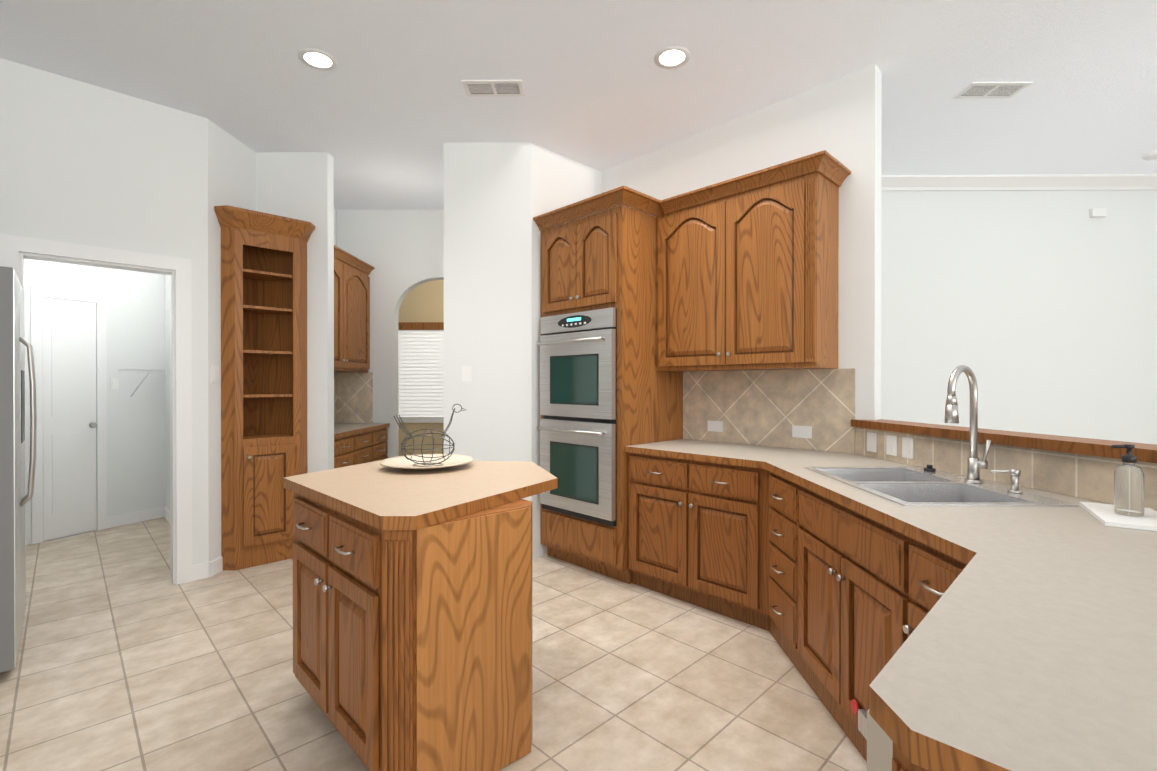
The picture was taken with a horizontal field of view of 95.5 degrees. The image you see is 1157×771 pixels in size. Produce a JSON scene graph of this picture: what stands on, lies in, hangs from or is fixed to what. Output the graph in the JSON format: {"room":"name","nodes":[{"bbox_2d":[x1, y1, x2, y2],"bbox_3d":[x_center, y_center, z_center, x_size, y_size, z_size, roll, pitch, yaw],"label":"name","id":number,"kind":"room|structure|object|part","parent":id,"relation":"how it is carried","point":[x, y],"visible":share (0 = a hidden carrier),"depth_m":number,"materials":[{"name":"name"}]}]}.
{"room":"kitchen","nodes":[
{"label":"kitchen","id":0,"kind":"room"},
{"bbox_2d":[24,259,165,544],"bbox_3d":[-4.456,-0.261,4.675,0.100,3.150,1.345,0,0,23],"label":"wall","id":1,"kind":"structure","parent":0,"point":[136,442],"depth_m":4.99,"materials":[{"name":"white paint"}]},
{"bbox_2d":[30,287,106,543],"bbox_3d":[-4.430,0.249,4.582,0.478,2.130,0.215,0,0,-44],"label":"pantry door","id":2,"kind":"structure","parent":1,"relation":"in","point":[68,344],"depth_m":4.57,"materials":[{"name":"white wood"}]},
{"bbox_2d":[111,378,118,388],"bbox_3d":[-4.309,-0.016,4.883,0.009,0.100,0.060,0,0,22],"label":"switch plate","id":3,"kind":"object","parent":1,"relation":"attached to","point":[114,381],"depth_m":4.88,"materials":[{"name":"white plastic"}]},
{"bbox_2d":[107,507,165,528],"bbox_3d":[-4.256,1.263,5.022,0.453,0.100,0.213,0,0,-44],"label":"baseboard","id":4,"kind":"structure","parent":1,"relation":"attached to","point":[129,518],"depth_m":5.03,"materials":[{"name":"white wood"}]},
{"bbox_2d":[124,369,169,396],"bbox_3d":[-4.086,-0.022,5.033,0.301,0.255,0.394,0,0,23],"label":"shelf","id":5,"kind":"object","parent":1,"relation":"attached to","point":[141,370],"visible":0.81,"depth_m":4.93,"materials":[{"name":"white"}]},
{"bbox_2d":[0,58,208,576],"bbox_3d":[-3.220,-0.255,3.035,1.770,3.150,0.120,0,0,-44],"label":"wall","id":6,"kind":"structure","parent":0,"point":[96,166],"depth_m":3.27,"materials":[{"name":"white paint"}]},
{"bbox_2d":[0,234,191,584],"bbox_3d":[-2.962,0.236,3.274,0.880,2.165,0.142,0,0,-44],"label":"door frame","id":7,"kind":"structure","parent":6,"relation":"attached to","point":[15,251],"depth_m":3.48,"materials":[{"name":"white wood"}]},
{"bbox_2d":[165,275,169,510],"bbox_3d":[-3.386,-0.261,4.569,0.100,3.150,2.298,0,0,-44],"label":"wall","id":8,"kind":"structure","parent":0,"point":[167,358],"depth_m":5.16,"materials":[{"name":"white paint"}]},
{"bbox_2d":[208,119,336,561],"bbox_3d":[-2.596,-0.261,4.617,0.120,3.150,2.008,0,0,1],"label":"wall","id":9,"kind":"structure","parent":0,"point":[231,170],"depth_m":3.70,"materials":[{"name":"white paint"}]},
{"bbox_2d":[164,506,209,573],"bbox_3d":[-3.390,1.265,4.496,0.014,0.100,2.177,0,0,-44],"label":"baseboard","id":10,"kind":"structure","parent":9,"relation":"attached to","point":[204,567],"depth_m":3.60,"materials":[{"name":"white wood"}]},
{"bbox_2d":[211,365,218,381],"bbox_3d":[-2.540,-0.082,3.677,0.008,0.116,0.072,0,0,1],"label":"switch plate","id":11,"kind":"object","parent":9,"relation":"attached to","point":[214,368],"depth_m":3.67,"materials":[{"name":"white plastic"}]},
{"bbox_2d":[334,245,374,371],"bbox_3d":[-2.334,-0.684,4.869,0.395,1.095,1.250,0,0,1],"label":"upper cabinet","id":12,"kind":"object","parent":9,"relation":"attached to","point":[351,314],"visible":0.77,"depth_m":5.05,"materials":[{"name":"brown wood"}]},
{"bbox_2d":[256,152,333,472],"bbox_3d":[-2.257,-0.259,4.189,0.568,3.150,0.100,0,0,1],"label":"wall","id":13,"kind":"structure","parent":0,"point":[297,185],"depth_m":4.14,"materials":[{"name":"white paint"}]},
{"bbox_2d":[334,372,372,422],"bbox_3d":[-2.435,0.128,4.965,1.150,0.528,0.890,0,0,-44],"label":"tile backsplash","id":14,"kind":"structure","parent":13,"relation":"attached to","point":[353,397],"depth_m":5.49,"materials":[{"name":"beige tile"}]},
{"bbox_2d":[337,209,443,457],"bbox_3d":[-1.751,-0.264,5.553,1.553,3.150,0.120,0,0,1],"label":"wall","id":15,"kind":"structure","parent":0,"point":[367,236],"depth_m":5.49,"materials":[{"name":"white paint"}]},
{"bbox_2d":[398,280,443,455],"bbox_3d":[-1.708,-0.270,7.222,6.500,3.150,0.120,0,0,1],"label":"wall","id":16,"kind":"structure","parent":0,"point":[423,302],"depth_m":7.17,"materials":[{"name":"beige paint"}]},
{"bbox_2d":[398,322,443,422],"bbox_3d":[-1.779,-0.174,7.136,1.600,1.360,0.050,0,0,1],"label":"window blinds","id":17,"kind":"object","parent":16,"relation":"attached to","point":[421,368],"depth_m":7.15,"materials":[{"name":"white plastic"}]},
{"bbox_2d":[0,517,866,770],"bbox_3d":[1.252,1.345,4.358,14.000,0.060,14.500,0,0,-44],"label":"floor","id":18,"kind":"structure","parent":0,"point":[131,656],"depth_m":2.35,"materials":[{"name":"tile"}]},
{"bbox_2d":[0,266,36,672],"bbox_3d":[-3.121,0.397,2.407,0.889,1.850,0.902,0,0,-44],"label":"refrigerator","id":19,"kind":"object","parent":18,"relation":"on","point":[14,499],"visible":1,"depth_m":2.35,"materials":[{"name":"grey metal"}]},
{"bbox_2d":[214,205,314,570],"bbox_3d":[-2.393,0.031,3.993,0.721,2.570,0.416,0,0,-44],"label":"tall cabinet","id":20,"kind":"object","parent":18,"relation":"on","point":[263,355],"visible":0.98,"depth_m":3.92,"materials":[{"name":"brown wood"}]},
{"bbox_2d":[334,427,387,467],"bbox_3d":[-2.243,0.874,4.873,0.580,0.879,1.250,0,0,1],"label":"base cabinet","id":21,"kind":"object","parent":18,"relation":"on","point":[363,447],"visible":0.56,"depth_m":4.43,"materials":[{"name":"brown wood"}]},
{"bbox_2d":[334,423,389,438],"bbox_3d":[-2.257,0.413,4.872,0.550,0.039,1.250,0,0,1],"label":"countertop","id":22,"kind":"structure","parent":21,"relation":"on","point":[344,429],"depth_m":4.92,"materials":[{"name":"beige laminate"}]},
{"bbox_2d":[283,460,557,770],"bbox_3d":[-0.615,0.856,2.308,1.072,0.932,1.221,0,0,-44],"label":"kitchen island","id":23,"kind":"object","parent":18,"relation":"on","point":[412,620],"visible":0.98,"depth_m":1.75,"materials":[{"name":"brown wood"}]},
{"bbox_2d":[380,454,473,469],"bbox_3d":[-0.719,0.371,2.507,0.430,0.034,0.430,0,0,-44],"label":"serving plate","id":24,"kind":"object","parent":23,"relation":"on","point":[403,462],"visible":0.92,"depth_m":2.55,"materials":[{"name":"beige ceramic"}]},
{"bbox_2d":[394,404,465,466],"bbox_3d":[-0.719,0.234,2.507,0.266,0.293,0.266,0,0,-44],"label":"basket","id":25,"kind":"object","parent":24,"relation":"on","point":[421,449],"visible":1,"depth_m":2.50,"materials":[{"name":"grey metal"}]},
{"bbox_2d":[533,186,682,583],"bbox_3d":[0.243,0.024,3.919,0.762,2.585,0.902,0,0,-44],"label":"tall cabinet","id":26,"kind":"object","parent":18,"relation":"on","point":[604,257],"visible":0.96,"depth_m":3.60,"materials":[{"name":"brown wood"}]},
{"bbox_2d":[537,307,616,526],"bbox_3d":[-0.042,0.207,3.693,0.109,1.440,0.727,0,0,-44],"label":"double wall oven","id":27,"kind":"object","parent":26,"relation":"in","point":[577,428],"visible":1,"depth_m":3.64,"materials":[{"name":"silver metal"}]},
{"bbox_2d":[628,453,966,770],"bbox_3d":[0.611,0.883,2.258,2.562,0.880,2.131,0,0,-44],"label":"base cabinet","id":28,"kind":"object","parent":18,"relation":"on","point":[837,601],"visible":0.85,"depth_m":1.25,"materials":[{"name":"brown wood"}]},
{"bbox_2d":[867,709,892,770],"bbox_3d":[0.642,0.897,0.949,0.600,0.860,0.043,0,0,-44],"label":"dishwasher","id":29,"kind":"object","parent":28,"relation":"in","point":[879,749],"visible":0.17,"depth_m":0.74,"materials":[{"name":"silver metal"}]},
{"bbox_2d":[625,439,1156,770],"bbox_3d":[1.072,0.423,1.774,2.580,0.039,3.466,0,0,-44],"label":"countertop","id":30,"kind":"structure","parent":28,"relation":"on","point":[1030,643],"depth_m":0.85,"materials":[{"name":"beige laminate"}]},
{"bbox_2d":[804,464,1078,505],"bbox_3d":[1.382,0.469,2.154,0.580,0.203,0.800,0,0,1],"label":"sink","id":31,"kind":"object","parent":30,"relation":"in","point":[911,486],"depth_m":2.13,"materials":[{"name":"metal"}]},
{"bbox_3d":[1.625,0.381,2.431,0.048,0.028,0.048,0,0,-44],"label":"air gap button","id":32,"kind":"part","parent":31,"relation":"part of","materials":[{"name":"black plastic"}]},
{"bbox_2d":[990,469,1022,493],"bbox_3d":[1.596,0.354,1.961,0.065,0.085,0.092,0,0,-44],"label":"soap pump","id":33,"kind":"object","parent":31,"relation":"on","point":[1014,474],"visible":1,"depth_m":1.94,"materials":[{"name":"silver metal"}]},
{"bbox_2d":[944,365,990,483],"bbox_3d":[1.551,0.157,2.092,0.236,0.478,0.122,0,0,-44],"label":"faucet","id":34,"kind":"object","parent":30,"relation":"on","point":[975,465],"visible":1,"depth_m":2.13,"materials":[{"name":"silver metal"}]},
{"bbox_2d":[1080,502,1156,530],"bbox_3d":[1.672,0.398,1.596,0.166,0.012,0.312,0,0,34],"label":"cutting board","id":35,"kind":"object","parent":30,"relation":"on","point":[1105,514],"visible":0.91,"depth_m":1.56,"materials":[{"name":"white plastic"}]},
{"bbox_2d":[1111,444,1143,516],"bbox_3d":[1.669,0.285,1.598,0.063,0.212,0.070,0,0,-44],"label":"soap bottle","id":36,"kind":"object","parent":35,"relation":"on","point":[1128,487],"visible":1,"depth_m":1.58,"materials":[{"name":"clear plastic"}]},
{"bbox_2d":[444,142,601,558],"bbox_3d":[-0.845,-0.261,4.773,1.366,3.150,1.837,0,0,-44],"label":"wall","id":37,"kind":"structure","parent":0,"point":[498,197],"depth_m":3.97,"materials":[{"name":"white paint"}]},
{"bbox_2d":[462,366,470,380],"bbox_3d":[-0.846,-0.089,3.969,0.072,0.116,0.008,0,0,1],"label":"switch plate","id":38,"kind":"object","parent":37,"relation":"attached to","point":[466,373],"depth_m":3.97,"materials":[{"name":"white plastic"}]},
{"bbox_2d":[0,0,1156,209],"bbox_3d":[1.252,-1.865,4.347,14.000,0.060,14.500,0,0,-44],"label":"ceiling","id":39,"kind":"structure","parent":0,"point":[384,111],"depth_m":3.05,"materials":[{"name":"white paint"}]},
{"bbox_2d":[298,48,337,70],"bbox_3d":[-1.463,-1.828,2.950,0.200,0.004,0.200,0,0,-44],"label":"recessed light","id":40,"kind":"object","parent":39,"relation":"in","point":[317,59],"visible":1,"depth_m":2.95,"materials":[{"name":"white"}]},
{"bbox_2d":[462,80,524,96],"bbox_3d":[-0.520,-1.827,3.230,0.360,0.008,0.170,0,0,1],"label":"ceiling vent","id":41,"kind":"object","parent":39,"relation":"in","point":[489,88],"visible":1,"depth_m":3.23,"materials":[{"name":"white metal"}]},
{"bbox_2d":[654,46,689,68],"bbox_3d":[0.522,-1.828,2.931,0.200,0.004,0.200,0,0,-44],"label":"recessed light","id":42,"kind":"object","parent":39,"relation":"in","point":[671,57],"visible":1,"depth_m":2.93,"materials":[{"name":"white"}]},
{"bbox_2d":[953,82,1032,98],"bbox_3d":[2.558,-1.827,3.252,0.360,0.008,0.170,0,0,1],"label":"ceiling vent","id":43,"kind":"object","parent":39,"relation":"in","point":[991,89],"visible":1,"depth_m":3.25,"materials":[{"name":"white metal"}]},
{"bbox_2d":[1142,150,1156,160],"bbox_3d":[4.551,-1.816,4.149,0.136,0.034,0.136,0,0,-44],"label":"smoke detector","id":44,"kind":"object","parent":39,"relation":"attached to","point":[1149,156],"visible":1,"depth_m":4.15,"materials":[{"name":"white plastic"}]},
{"bbox_2d":[602,64,881,453],"bbox_3d":[0.986,-0.258,3.794,0.120,3.150,2.125,0,0,-44],"label":"wall","id":45,"kind":"structure","parent":0,"point":[839,119],"depth_m":3.12,"materials":[{"name":"white paint"}]},
{"bbox_2d":[656,150,850,371],"bbox_3d":[1.047,-0.679,3.357,0.397,1.155,1.168,0,0,-44],"label":"upper cabinet","id":46,"kind":"object","parent":45,"relation":"attached to","point":[746,271],"visible":1,"depth_m":3.14,"materials":[{"name":"brown wood"}]},
{"bbox_2d":[683,368,854,453],"bbox_3d":[1.195,0.148,3.486,0.008,0.498,1.190,0,0,-44],"label":"tile backsplash","id":47,"kind":"structure","parent":45,"relation":"attached to","point":[762,407],"depth_m":3.41,"materials":[{"name":"beige tile"}]},
{"bbox_2d":[708,420,722,431],"bbox_3d":[0.965,0.287,3.709,0.007,0.075,0.120,0,0,-44],"label":"electrical outlet plate","id":48,"kind":"object","parent":47,"relation":"attached to","point":[717,426],"depth_m":3.71,"materials":[{"name":"white plastic"}]},
{"bbox_2d":[792,425,811,438],"bbox_3d":[1.392,0.289,3.274,0.007,0.075,0.120,0,0,-44],"label":"electrical outlet plate","id":49,"kind":"object","parent":47,"relation":"attached to","point":[797,431],"depth_m":3.27,"materials":[{"name":"white plastic"}]},
{"bbox_2d":[881,190,1156,444],"bbox_3d":[5.418,-0.261,4.702,7.200,3.150,0.120,0,0,1],"label":"wall","id":50,"kind":"structure","parent":0,"point":[1035,311],"depth_m":4.66,"materials":[{"name":"white paint"}]},
{"bbox_2d":[881,174,1156,190],"bbox_3d":[5.417,-1.780,4.593,7.200,0.109,0.085,0,0,1],"label":"crown molding","id":51,"kind":"structure","parent":50,"relation":"attached to","point":[1009,182],"depth_m":4.60,"materials":[{"name":"white"}]},
{"bbox_2d":[1090,208,1106,216],"bbox_3d":[4.577,-1.521,4.629,0.120,0.070,0.029,0,0,1],"label":"sensor","id":52,"kind":"object","parent":50,"relation":"attached to","point":[1097,212],"visible":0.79,"depth_m":4.62,"materials":[{"name":"white plastic"}]},
{"bbox_3d":[1.897,0.784,1.699,1.716,1.080,2.340,0,0,-44],"label":"wall","id":53,"kind":"structure","parent":0,"visible":0},
{"bbox_2d":[851,419,1156,462],"bbox_3d":[1.897,0.223,1.697,0.190,0.041,2.788,0,0,-9],"label":"bar ledge","id":54,"kind":"object","parent":53,"relation":"on","point":[1143,452],"depth_m":2.07,"materials":[{"name":"brown wood"}]},
{"bbox_2d":[855,427,1156,510],"bbox_3d":[1.832,0.324,1.685,0.008,0.158,2.784,0,0,-9],"label":"tile backsplash","id":55,"kind":"structure","parent":53,"relation":"attached to","point":[1088,477],"depth_m":2.06,"materials":[{"name":"beige tile"}]},
{"bbox_2d":[867,432,876,451],"bbox_3d":[1.629,0.315,2.921,0.007,0.105,0.072,0,0,-8],"label":"electrical outlet plate","id":56,"kind":"object","parent":55,"relation":"attached to","point":[871,437],"depth_m":2.91,"materials":[{"name":"white plastic"}]},
{"bbox_2d":[886,435,896,455],"bbox_3d":[1.653,0.316,2.772,0.007,0.105,0.072,0,0,-8],"label":"electrical outlet plate","id":57,"kind":"object","parent":55,"relation":"attached to","point":[891,440],"depth_m":2.77,"materials":[{"name":"white plastic"}]},
{"bbox_2d":[902,437,913,458],"bbox_3d":[1.669,0.316,2.664,0.007,0.105,0.072,0,0,-8],"label":"electrical outlet plate","id":58,"kind":"object","parent":55,"relation":"attached to","point":[907,443],"depth_m":2.66,"materials":[{"name":"white plastic"}]}
]}

